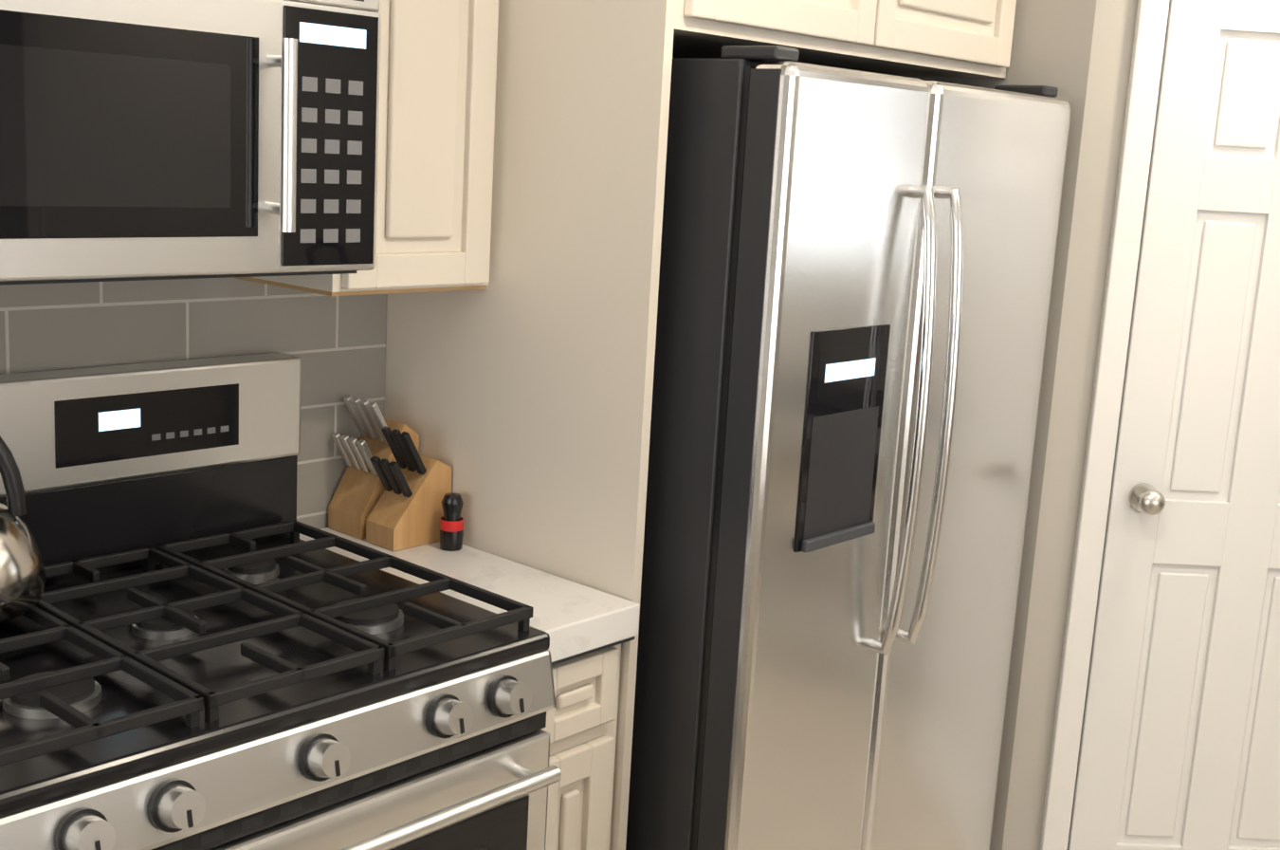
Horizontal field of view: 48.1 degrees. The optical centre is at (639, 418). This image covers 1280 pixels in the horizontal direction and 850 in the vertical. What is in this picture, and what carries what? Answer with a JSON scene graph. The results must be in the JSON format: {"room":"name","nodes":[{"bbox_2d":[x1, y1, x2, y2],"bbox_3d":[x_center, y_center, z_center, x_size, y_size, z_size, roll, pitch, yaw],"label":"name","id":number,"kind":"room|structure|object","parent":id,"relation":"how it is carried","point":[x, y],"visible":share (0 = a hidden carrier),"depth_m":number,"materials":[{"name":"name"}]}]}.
{"room":"kitchen","nodes":[
{"label":"kitchen","id":0,"kind":"room"},
{"bbox_2d":[907,0,1138,849],"bbox_3d":[1.219,-0.198,3.552,1.447,2.440,1.340,13,14,41],"label":"wall","id":1,"kind":"structure","parent":0,"point":[1077,54],"depth_m":2.98,"materials":[{"name":"grey paint"}]},
{"bbox_2d":[1039,0,1279,849],"bbox_3d":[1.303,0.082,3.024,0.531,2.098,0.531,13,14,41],"label":"pantry door","id":2,"kind":"structure","parent":1,"relation":"in","point":[1166,731],"depth_m":3.02,"materials":[{"name":"white wood"}]},
{"bbox_3d":[0.861,1.767,-0.074,6.900,0.100,7.950,13,14,41],"label":"floor","id":3,"kind":"structure","parent":0,"visible":0},
{"bbox_2d":[0,352,561,849],"bbox_3d":[-0.673,0.591,2.095,0.786,1.225,0.856,13,14,41],"label":"range","id":4,"kind":"object","parent":3,"relation":"on","point":[203,645],"visible":0.94,"depth_m":2.04,"materials":[{"name":"grey metal"}]},
{"bbox_2d":[0,436,46,621],"bbox_3d":[-0.951,0.129,1.953,0.226,0.277,0.263,13,14,41],"label":"kettle","id":5,"kind":"object","parent":4,"relation":"on","point":[23,577],"visible":1,"depth_m":1.97,"materials":[{"name":"silver metal"}]},
{"bbox_2d":[299,527,639,849],"bbox_3d":[-0.354,0.693,2.566,0.679,0.885,0.237,13,14,41],"label":"base cabinet","id":6,"kind":"object","parent":3,"relation":"on","point":[589,630],"visible":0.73,"depth_m":2.34,"materials":[{"name":"beige paint"}]},
{"bbox_2d":[328,395,419,539],"bbox_3d":[-0.497,0.083,2.679,0.100,0.250,0.130,13,14,41],"label":"knife block","id":7,"kind":"object","parent":6,"relation":"on","point":[358,492],"visible":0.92,"depth_m":2.65,"materials":[{"name":"brown wood"}]},
{"bbox_2d":[365,426,451,550],"bbox_3d":[-0.420,0.120,2.614,0.080,0.211,0.130,13,14,41],"label":"knife block","id":8,"kind":"object","parent":6,"relation":"on","point":[407,511],"visible":1,"depth_m":2.59,"materials":[{"name":"brown wood"}]},
{"bbox_2d":[438,492,463,550],"bbox_3d":[-0.340,0.184,2.592,0.044,0.102,0.044,13,14,41],"label":"pepper mill","id":9,"kind":"object","parent":6,"relation":"on","point":[451,529],"visible":0.9,"depth_m":2.58,"materials":[{"name":"black plastic"}]},
{"bbox_2d":[625,45,1070,849],"bbox_3d":[0.212,0.208,2.886,0.900,1.780,0.946,13,14,41],"label":"refrigerator","id":10,"kind":"object","parent":3,"relation":"on","point":[855,284],"visible":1,"depth_m":2.43,"materials":[{"name":"grey metal"}]},
{"bbox_3d":[-1.442,-0.013,1.781,0.120,2.440,7.950,13,14,41],"label":"wall","id":11,"kind":"structure","parent":0,"visible":0},
{"bbox_2d":[0,276,387,528],"bbox_3d":[-1.407,0.088,1.748,0.008,0.510,2.729,13,14,41],"label":"backsplash","id":12,"kind":"structure","parent":11,"relation":"attached to","point":[336,345],"depth_m":2.47,"materials":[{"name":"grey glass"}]},
{"bbox_2d":[235,0,515,303],"bbox_3d":[-0.447,-0.766,2.387,0.306,1.075,0.330,13,14,41],"label":"upper cabinet","id":13,"kind":"object","parent":11,"relation":"attached to","point":[447,91],"depth_m":2.38,"materials":[{"name":"beige paint"}]},
{"bbox_2d":[0,0,380,285],"bbox_3d":[-0.774,-0.419,1.983,0.462,0.428,0.759,13,14,41],"label":"over-the-range microwave","id":14,"kind":"object","parent":13,"relation":"attached to","point":[155,139],"visible":1,"depth_m":1.92,"materials":[{"name":"silver metal"}]},
{"bbox_2d":[512,0,1016,78],"bbox_3d":[0.185,-1.021,2.747,0.686,0.640,1.058,13,14,41],"label":"upper cabinet","id":15,"kind":"object","parent":11,"relation":"attached to","point":[903,38],"depth_m":2.44,"materials":[{"name":"beige paint"}]}
]}

